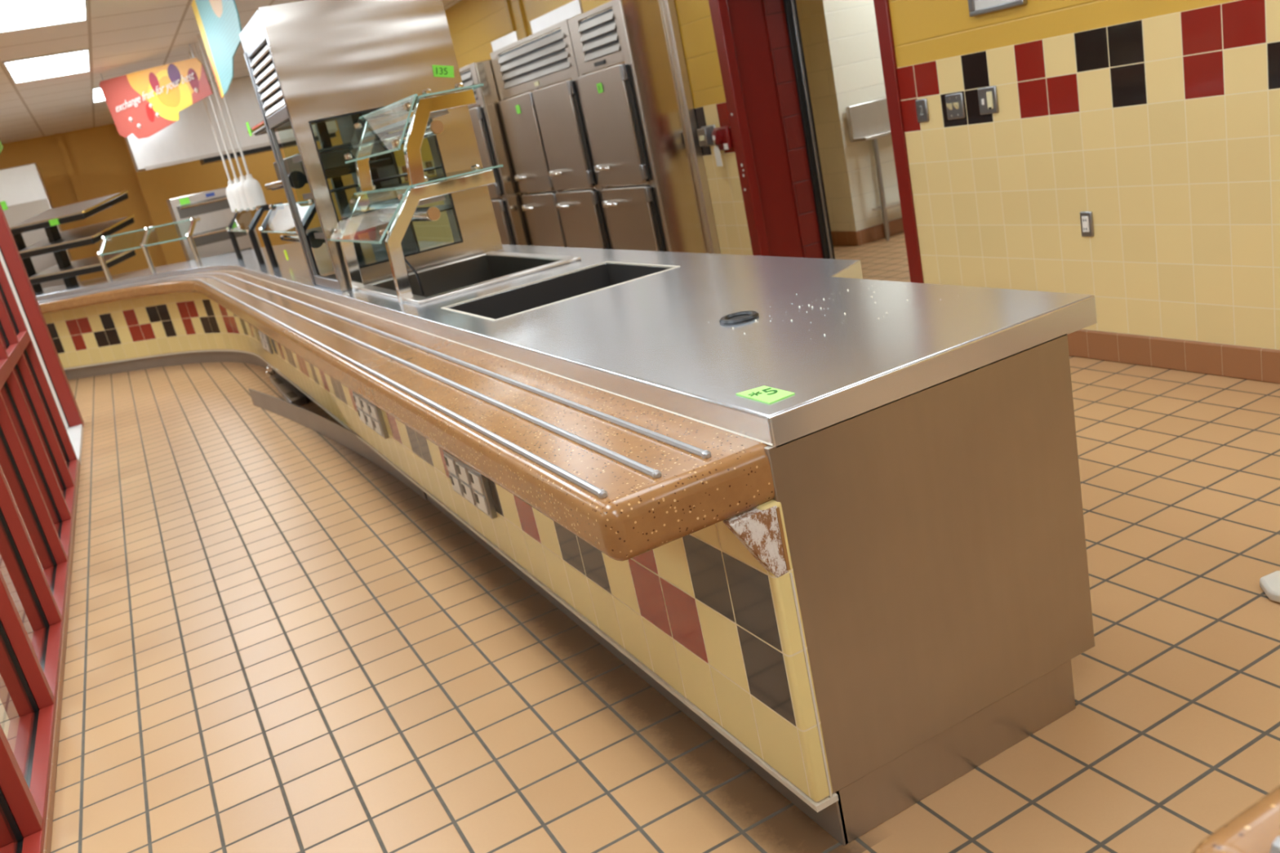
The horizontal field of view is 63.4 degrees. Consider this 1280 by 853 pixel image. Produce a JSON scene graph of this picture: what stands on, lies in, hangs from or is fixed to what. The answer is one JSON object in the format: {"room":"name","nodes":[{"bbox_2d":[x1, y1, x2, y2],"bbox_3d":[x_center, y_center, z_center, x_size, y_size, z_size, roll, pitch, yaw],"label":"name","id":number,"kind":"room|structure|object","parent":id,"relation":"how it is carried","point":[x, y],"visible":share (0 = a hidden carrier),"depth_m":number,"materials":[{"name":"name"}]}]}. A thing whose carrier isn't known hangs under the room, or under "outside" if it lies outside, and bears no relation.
{"room":"eatery","nodes":[
{"label":"eatery","id":0,"kind":"room"},
{"bbox_2d":[0,203,84,852],"bbox_3d":[-2.458,-0.435,3.400,0.169,2.702,9.859,-20,18,-23],"label":"railing","id":1,"kind":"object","parent":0,"point":[42,423],"depth_m":4.20,"materials":[{"name":"red metal"}]},
{"bbox_2d":[0,123,166,281],"bbox_3d":[-8.397,-2.416,14.076,9.137,2.702,0.158,-20,18,-23],"label":"wall","id":2,"kind":"structure","parent":0,"point":[100,157],"depth_m":14.27,"materials":[{"name":"paint"}]},
{"bbox_2d":[54,133,111,275],"bbox_3d":[-7.562,-2.678,14.335,0.079,2.702,0.063,-20,18,-23],"label":"trim","id":3,"kind":"structure","parent":2,"relation":"attached to","point":[59,138],"depth_m":14.08,"materials":[{"name":"brown wood"}]},
{"bbox_2d":[0,0,461,143],"bbox_3d":[-1.657,-2.755,5.414,14.220,0.158,21.646,-20,18,-23],"label":"ceiling","id":4,"kind":"structure","parent":0,"point":[122,37],"depth_m":8.47,"materials":[{"name":"tile"}]},
{"bbox_2d":[0,140,3,153],"bbox_3d":[-5.148,-2.181,7.511,0.806,0.694,0.011,-20,18,-25],"label":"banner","id":5,"kind":"object","parent":4,"relation":"hanging from","point":[1,144],"visible":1,"depth_m":7.74,"materials":[{"name":"paper"}]},
{"bbox_2d":[0,0,88,32],"bbox_3d":[-3.575,-2.459,6.097,0.600,0.013,1.248,-20,18,-23],"label":"recessed light","id":6,"kind":"object","parent":4,"relation":"in","point":[15,15],"visible":1,"depth_m":6.29,"materials":[{"name":"white paint"}]},
{"bbox_2d":[2,48,90,83],"bbox_3d":[-4.736,-2.888,8.320,0.600,0.013,1.248,-20,18,-23],"label":"recessed light","id":7,"kind":"object","parent":4,"relation":"in","point":[32,68],"visible":1,"depth_m":8.26,"materials":[{"name":"white paint"}]},
{"bbox_2d":[91,87,105,102],"bbox_3d":[-5.413,-3.516,10.847,0.600,0.013,1.248,-20,18,-23],"label":"recessed light","id":8,"kind":"object","parent":4,"relation":"in","point":[97,95],"visible":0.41,"depth_m":10.77,"materials":[{"name":"white paint"}]},
{"bbox_2d":[99,44,213,138],"bbox_3d":[-4.244,-2.898,9.083,1.366,0.622,0.041,-3,19,29],"label":"hanging banner","id":9,"kind":"object","parent":4,"relation":"hanging from","point":[141,104],"visible":1,"depth_m":9.11,"materials":[{"name":"paper"}]},
{"bbox_2d":[187,51,236,212],"bbox_3d":[-3.822,-2.641,9.315,0.136,1.406,0.134,-20,18,-23],"label":"heat lamp","id":10,"kind":"object","parent":4,"relation":"hanging from","point":[228,189],"visible":0.56,"depth_m":9.40,"materials":[{"name":"white metal"}]},
{"bbox_2d":[191,0,241,98],"bbox_3d":[-2.479,-2.349,6.094,0.011,0.654,1.643,-20,18,-23],"label":"hanging banner","id":11,"kind":"object","parent":4,"relation":"hanging from","point":[218,21],"visible":0.94,"depth_m":6.20,"materials":[{"name":"paper"}]},
{"bbox_2d":[192,42,243,210],"bbox_3d":[-3.606,-2.563,8.900,0.136,1.403,0.134,-20,18,-23],"label":"heat lamp","id":12,"kind":"object","parent":4,"relation":"hanging from","point":[234,188],"visible":0.63,"depth_m":8.99,"materials":[{"name":"white metal"}]},
{"bbox_2d":[196,34,249,210],"bbox_3d":[-3.404,-2.488,8.514,0.136,1.403,0.134,-20,18,-23],"label":"heat lamp","id":13,"kind":"object","parent":4,"relation":"hanging from","point":[242,179],"visible":0.56,"depth_m":8.56,"materials":[{"name":"white metal"}]},
{"bbox_2d":[124,75,337,172],"bbox_3d":[-4.848,-3.622,12.254,2.307,0.845,0.487,-20,18,-23],"label":"exhaust hood","id":14,"kind":"object","parent":4,"relation":"hanging from","point":[191,138],"visible":0.58,"depth_m":11.97,"materials":[{"name":"metal"}]},
{"bbox_2d":[245,121,252,136],"bbox_3d":[-2.550,-1.940,6.760,0.002,0.087,0.111,-20,18,-23],"label":"paper tag","id":15,"kind":"object","parent":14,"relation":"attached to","point":[247,122],"visible":1,"depth_m":6.75,"materials":[{"name":"green paper"}]},
{"bbox_2d":[222,95,266,209],"bbox_3d":[-3.216,-2.417,8.155,0.136,1.406,0.134,-20,18,-23],"label":"heat lamp","id":16,"kind":"object","parent":4,"relation":"hanging from","point":[253,191],"visible":0.87,"depth_m":8.26,"materials":[{"name":"white metal"}]},
{"bbox_2d":[123,120,369,265],"bbox_3d":[-5.629,-3.357,15.177,2.896,2.702,0.126,-20,18,-23],"label":"wall","id":17,"kind":"structure","parent":0,"point":[157,185],"depth_m":14.79,"materials":[{"name":"yellow paint"}]},
{"bbox_2d":[386,0,752,255],"bbox_3d":[-1.698,-2.984,11.172,0.537,2.702,10.839,-20,18,-23],"label":"wall","id":18,"kind":"structure","parent":0,"point":[473,24],"depth_m":6.78,"materials":[{"name":"paint"}]},
{"bbox_2d":[503,0,528,37],"bbox_3d":[-1.050,-3.495,8.636,0.025,0.553,0.300,-20,18,-23],"label":"conduit","id":19,"kind":"object","parent":18,"relation":"attached to","point":[507,3],"visible":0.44,"depth_m":8.58,"materials":[{"name":"metal"}]},
{"bbox_2d":[696,124,715,146],"bbox_3d":[0.427,-1.854,6.622,0.052,0.126,0.164,-20,18,-23],"label":"wall plate","id":20,"kind":"object","parent":18,"relation":"attached to","point":[704,133],"visible":0.91,"depth_m":6.61,"materials":[{"name":"metal"}]},
{"bbox_2d":[698,135,704,141],"bbox_3d":[0.396,-1.847,6.639,0.006,0.032,0.055,-20,18,-23],"label":"receptacle","id":21,"kind":"object","parent":20,"relation":"attached to","point":[701,138],"depth_m":6.64,"materials":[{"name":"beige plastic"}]},
{"bbox_2d":[711,125,733,151],"bbox_3d":[0.504,-1.796,6.475,0.071,0.142,0.158,-20,18,-23],"label":"fire alarm","id":22,"kind":"object","parent":18,"relation":"attached to","point":[722,136],"visible":0.94,"depth_m":6.45,"materials":[{"name":"red plastic"}]},
{"bbox_2d":[713,142,722,166],"bbox_3d":[0.482,-1.721,6.500,0.007,0.177,0.070,-20,18,-23],"label":"tag","id":23,"kind":"object","parent":22,"relation":"hanging from","point":[718,160],"visible":1,"depth_m":6.51,"materials":[{"name":"beige plastic"}]},
{"bbox_2d":[708,0,924,283],"bbox_3d":[1.175,-1.669,5.861,0.566,2.117,1.539,-20,18,-23],"label":"door frame","id":24,"kind":"structure","parent":18,"relation":"in","point":[759,42],"depth_m":6.41,"materials":[{"name":"red paint"}]},
{"bbox_2d":[0,231,1279,852],"bbox_3d":[-1.074,-0.079,6.235,14.220,0.158,21.646,-20,18,-23],"label":"floor","id":25,"kind":"structure","parent":0,"point":[276,643],"depth_m":2.88,"materials":[{"name":"tile"}]},
{"bbox_2d":[0,163,79,288],"bbox_3d":[-7.750,-2.079,13.204,0.896,2.307,0.806,-20,18,-23],"label":"tall cabinet","id":26,"kind":"object","parent":25,"relation":"on","point":[23,188],"visible":0.24,"depth_m":12.74,"materials":[{"name":"metal"}]},
{"bbox_2d":[0,200,8,209],"bbox_3d":[-7.767,-2.683,12.612,0.111,0.103,0.002,-20,18,-23],"label":"paper tag","id":27,"kind":"object","parent":26,"relation":"attached to","point":[3,204],"visible":0.89,"depth_m":12.62,"materials":[{"name":"green paper"}]},
{"bbox_2d":[166,186,262,261],"bbox_3d":[-4.827,-1.958,12.069,0.790,1.540,0.599,-20,18,-23],"label":"kitchen appliance","id":28,"kind":"object","parent":25,"relation":"on","point":[211,237],"visible":0.38,"depth_m":11.70,"materials":[{"name":"silver metal"}]},
{"bbox_2d":[178,197,190,204],"bbox_3d":[-5.065,-2.506,11.529,0.103,0.066,0.002,-20,18,-23],"label":"paper tag","id":29,"kind":"object","parent":28,"relation":"attached to","point":[183,201],"visible":1,"depth_m":11.53,"materials":[{"name":"green paper"}]},
{"bbox_2d":[266,365,307,406],"bbox_3d":[-2.650,-0.330,7.689,0.110,0.120,1.536,-19,18,-22],"label":"junction box","id":30,"kind":"object","parent":25,"relation":"on","point":[291,394],"visible":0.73,"depth_m":7.42,"materials":[{"name":"metal"}]},
{"bbox_2d":[458,59,533,245],"bbox_3d":[-1.169,-2.148,9.213,0.598,2.046,0.869,-20,18,-23],"label":"refrigerator","id":31,"kind":"object","parent":25,"relation":"on","point":[486,117],"visible":0.31,"depth_m":8.73,"materials":[{"name":"metal"}]},
{"bbox_2d":[489,0,613,248],"bbox_3d":[-0.500,-2.010,8.038,0.448,2.188,1.793,-20,18,-23],"label":"refrigerator","id":32,"kind":"object","parent":25,"relation":"on","point":[550,144],"visible":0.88,"depth_m":7.85,"materials":[{"name":"metal"}]},
{"bbox_2d":[515,104,520,114],"bbox_3d":[-0.966,-2.515,8.218,0.002,0.066,0.079,-20,18,-23],"label":"paper tag","id":33,"kind":"object","parent":32,"relation":"attached to","point":[517,108],"visible":1,"depth_m":8.21,"materials":[{"name":"green paper"}]},
{"bbox_2d":[35,238,1097,845],"bbox_3d":[-2.732,-0.620,7.331,3.002,0.902,12.768,-24,20,-35],"label":"counter","id":34,"kind":"object","parent":25,"relation":"on","point":[868,584],"depth_m":2.11,"materials":[{"name":"silver metal"}]},
{"bbox_2d":[9,190,135,293],"bbox_3d":[-5.995,-1.928,10.948,1.335,0.828,0.632,-5,18,23],"label":"shelf","id":35,"kind":"object","parent":34,"relation":"on","point":[56,242],"visible":0.78,"depth_m":10.78,"materials":[{"name":"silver metal"}]},
{"bbox_2d":[48,218,59,226],"bbox_3d":[-5.934,-2.068,10.497,0.126,0.060,0.002,-5,18,23],"label":"paper tag","id":36,"kind":"object","parent":35,"relation":"attached to","point":[52,222],"visible":1,"depth_m":10.50,"materials":[{"name":"green paper"}]},
{"bbox_2d":[96,216,201,281],"bbox_3d":[-4.774,-1.728,10.126,1.228,0.430,0.215,-5,18,23],"label":"sneeze guard","id":37,"kind":"object","parent":34,"relation":"on","point":[144,245],"visible":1,"depth_m":10.07,"materials":[{"name":"silver metal"}]},
{"bbox_2d":[226,204,270,264],"bbox_3d":[-3.226,-1.594,8.589,0.215,0.430,1.454,-20,18,-23],"label":"sneeze guard","id":38,"kind":"object","parent":34,"relation":"on","point":[246,220],"visible":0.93,"depth_m":8.25,"materials":[{"name":"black metal"}]},
{"bbox_2d":[283,249,288,260],"bbox_3d":[-2.451,-1.188,7.183,0.008,0.071,0.063,-20,18,-23],"label":"paper tag","id":39,"kind":"object","parent":34,"relation":"on","point":[285,251],"visible":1,"depth_m":7.16,"materials":[{"name":"yellow paper"}]},
{"bbox_2d":[257,198,319,275],"bbox_3d":[-2.227,-1.225,6.678,0.215,0.430,1.627,-20,18,-23],"label":"sneeze guard","id":40,"kind":"object","parent":34,"relation":"on","point":[279,216],"visible":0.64,"depth_m":6.84,"materials":[{"name":"black metal"}]},
{"bbox_2d":[247,110,419,255],"bbox_3d":[-1.994,-1.536,6.595,0.638,0.964,1.201,-20,18,-23],"label":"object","id":41,"kind":"object","parent":34,"relation":"on","point":[383,166],"visible":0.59,"depth_m":6.36,"materials":[{"name":"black metal"}]},
{"bbox_2d":[254,116,342,135],"bbox_3d":[-2.060,-1.940,6.482,0.553,0.047,1.169,-20,18,-23],"label":"shelf","id":42,"kind":"object","parent":41,"relation":"attached to","point":[262,131],"depth_m":6.86,"materials":[{"name":"silver metal"}]},
{"bbox_2d":[271,156,392,190],"bbox_3d":[-1.986,-1.600,6.587,0.553,0.047,1.169,-20,18,-23],"label":"shelf","id":43,"kind":"object","parent":41,"relation":"attached to","point":[334,172],"depth_m":6.14,"materials":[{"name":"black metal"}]},
{"bbox_2d":[285,216,392,243],"bbox_3d":[-1.915,-1.274,6.686,0.553,0.047,1.169,-20,18,-23],"label":"shelf","id":44,"kind":"object","parent":41,"relation":"attached to","point":[366,219],"depth_m":6.55,"materials":[{"name":"clear glass"}]},
{"bbox_2d":[238,0,502,291],"bbox_3d":[-1.364,-1.438,5.251,0.847,1.289,0.744,-20,18,-23],"label":"refrigerator","id":45,"kind":"object","parent":34,"relation":"on","point":[308,61],"visible":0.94,"depth_m":4.88,"materials":[{"name":"silver metal"}]},
{"bbox_2d":[319,137,381,155],"bbox_3d":[-1.364,-1.440,5.251,0.687,0.008,0.585,-20,18,-23],"label":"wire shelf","id":46,"kind":"object","parent":45,"relation":"attached to","point":[376,140],"depth_m":4.99,"materials":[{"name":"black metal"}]},
{"bbox_2d":[329,165,441,192],"bbox_3d":[-1.325,-1.262,5.306,0.687,0.008,0.585,-20,18,-23],"label":"wire shelf","id":47,"kind":"object","parent":45,"relation":"attached to","point":[337,189],"depth_m":5.10,"materials":[{"name":"black metal"}]},
{"bbox_2d":[342,204,452,232],"bbox_3d":[-1.284,-1.070,5.365,0.687,0.008,0.585,-20,18,-23],"label":"wire shelf","id":48,"kind":"object","parent":45,"relation":"attached to","point":[378,223],"depth_m":5.23,"materials":[{"name":"clear glass"}]},
{"bbox_2d":[432,65,453,77],"bbox_3d":[-0.945,-1.710,4.989,0.107,0.074,0.003,-20,18,-23],"label":"paper tag","id":49,"kind":"object","parent":45,"relation":"attached to","point":[446,71],"visible":1,"depth_m":4.99,"materials":[{"name":"green paper"}]},
{"bbox_2d":[377,206,440,222],"bbox_3d":[-1.012,-0.920,4.505,0.057,0.056,0.822,-20,18,-23],"label":"lamp","id":50,"kind":"object","parent":34,"relation":"attached to","point":[428,213],"depth_m":4.24,"materials":[{"name":"silver metal"}]},
{"bbox_2d":[329,82,502,302],"bbox_3d":[-1.010,-1.003,4.497,0.566,0.770,0.984,-20,18,-23],"label":"sneeze guard","id":51,"kind":"object","parent":34,"relation":"on","point":[419,189],"visible":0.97,"depth_m":4.13,"materials":[{"name":"silver metal"}]},
{"bbox_2d":[372,255,559,297],"bbox_3d":[-0.773,-0.580,4.605,0.608,0.198,0.995,-20,18,-23],"label":"basin","id":52,"kind":"object","parent":34,"relation":"in","point":[468,272],"depth_m":5.02,"materials":[{"name":"metal"}]},
{"bbox_2d":[35,238,1097,447],"bbox_3d":[-2.704,-1.052,7.301,2.713,0.059,12.768,-24,21,-35],"label":"countertop","id":53,"kind":"structure","parent":34,"relation":"on","point":[651,340],"depth_m":2.39,"materials":[{"name":"silver metal"}]},
{"bbox_2d":[735,386,795,404],"bbox_3d":[0.226,-0.059,1.875,0.057,0.003,0.112,-20,18,-23],"label":"paper tag","id":54,"kind":"object","parent":34,"relation":"on","point":[766,394],"visible":1,"depth_m":1.87,"materials":[{"name":"green"}]},
{"bbox_2d":[707,280,958,335],"bbox_3d":[0.449,-0.279,2.432,0.455,0.003,0.487,-20,18,-23],"label":"crumbs","id":55,"kind":"object","parent":34,"relation":"on","point":[860,281],"visible":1,"depth_m":2.45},
{"bbox_2d":[567,0,720,253],"bbox_3d":[0.003,-1.875,7.034,0.448,2.307,0.845,-20,18,-23],"label":"refrigerator","id":56,"kind":"object","parent":25,"relation":"on","point":[642,126],"visible":0.82,"depth_m":6.76,"materials":[{"name":"metal"}]},
{"bbox_2d":[596,82,603,93],"bbox_3d":[-0.268,-2.248,6.886,0.003,0.063,0.074,-20,18,-23],"label":"paper tag","id":57,"kind":"object","parent":56,"relation":"attached to","point":[599,86],"visible":1,"depth_m":6.88,"materials":[{"name":"green paper"}]},
{"bbox_2d":[845,97,900,240],"bbox_3d":[2.226,-2.158,8.484,1.027,1.098,0.198,-20,18,-23],"label":"sink","id":58,"kind":"object","parent":25,"relation":"on","point":[867,121],"visible":0.41,"depth_m":8.28,"materials":[{"name":"silver metal"}]},
{"bbox_2d":[845,97,890,139],"bbox_3d":[2.107,-2.562,8.430,1.027,0.261,0.047,-20,18,-23],"label":"backsplash","id":59,"kind":"structure","parent":58,"relation":"attached to","point":[869,117],"depth_m":8.27,"materials":[{"name":"silver metal"}]},
{"bbox_2d":[1191,785,1279,852],"bbox_3d":[1.594,0.730,-0.118,1.138,0.888,2.781,-20,18,-23],"label":"countertop","id":60,"kind":"structure","parent":25,"relation":"on","point":[1256,829],"depth_m":0.76,"materials":[{"name":"stone"}]},
{"bbox_2d":[1259,570,1279,602],"bbox_3d":[1.561,0.392,2.504,0.109,0.028,0.123,-20,18,-23],"label":"crumpled paper","id":61,"kind":"object","parent":25,"relation":"on","point":[1269,584],"visible":1,"depth_m":2.51,"materials":[{"name":"white paper"}]},
{"bbox_2d":[795,0,902,231],"bbox_3d":[0.760,-4.071,12.969,3.286,2.702,9.575,-20,18,-23],"label":"wall","id":62,"kind":"structure","parent":0,"point":[840,37],"depth_m":8.32,"materials":[{"name":"beige paint"}]},
{"bbox_2d":[831,231,857,245],"bbox_3d":[0.857,-1.883,10.268,0.019,0.117,4.061,-20,18,-23],"label":"baseboard","id":63,"kind":"structure","parent":62,"relation":"attached to","point":[839,237],"depth_m":8.63,"materials":[{"name":"brown tile"}]},
{"bbox_2d":[856,217,903,245],"bbox_3d":[3.137,-2.026,9.115,3.144,0.117,0.019,-20,18,-23],"label":"baseboard","id":64,"kind":"structure","parent":62,"relation":"attached to","point":[869,234],"depth_m":8.57,"materials":[{"name":"brown tile"}]},
{"bbox_2d":[888,0,1279,350],"bbox_3d":[3.323,-0.990,1.104,0.095,2.702,8.974,-20,18,-23],"label":"wall","id":65,"kind":"structure","parent":0,"point":[1165,129],"depth_m":4.14,"materials":[{"name":"beige tile"}]},
{"bbox_2d":[915,97,928,122],"bbox_3d":[1.343,-1.503,4.931,0.012,0.107,0.073,-20,18,-23],"label":"wall plate","id":66,"kind":"object","parent":65,"relation":"attached to","point":[922,108],"visible":1,"depth_m":4.92,"materials":[{"name":"metal"}]},
{"bbox_2d":[945,92,965,119],"bbox_3d":[1.434,-1.462,4.739,0.030,0.114,0.107,-20,18,-23],"label":"wall plate","id":67,"kind":"object","parent":65,"relation":"attached to","point":[954,102],"visible":1,"depth_m":4.73,"materials":[{"name":"metal"}]},
{"bbox_2d":[977,85,998,115],"bbox_3d":[1.530,-1.435,4.564,0.017,0.115,0.106,-20,18,-23],"label":"wall plate","id":68,"kind":"object","parent":65,"relation":"attached to","point":[988,97],"visible":1,"depth_m":4.55,"materials":[{"name":"metal"}]},
{"bbox_2d":[968,0,1026,17],"bbox_3d":[1.470,-1.920,4.315,0.027,0.359,0.300,-20,18,-23],"label":"frame","id":69,"kind":"object","parent":65,"relation":"attached to","point":[976,7],"visible":1,"depth_m":4.39,"materials":[{"name":"metal"}]},
{"bbox_2d":[1080,211,1093,236],"bbox_3d":[1.857,-0.842,4.312,0.017,0.106,0.058,-20,18,-23],"label":"wall plate","id":70,"kind":"object","parent":65,"relation":"attached to","point":[1086,217],"visible":1,"depth_m":4.30,"materials":[{"name":"metal"}]},
{"bbox_2d":[1081,216,1089,232],"bbox_3d":[1.853,-0.841,4.310,0.006,0.066,0.030,-20,18,-23],"label":"receptacle","id":71,"kind":"object","parent":70,"relation":"attached to","point":[1085,220],"depth_m":4.31,"materials":[{"name":"beige plastic"}]},
{"bbox_2d":[1066,328,1279,383],"bbox_3d":[3.543,0.232,1.450,0.022,0.127,8.966,-20,18,-23],"label":"baseboard","id":72,"kind":"structure","parent":65,"relation":"attached to","point":[1252,363],"depth_m":4.11,"materials":[{"name":"brown tile"}]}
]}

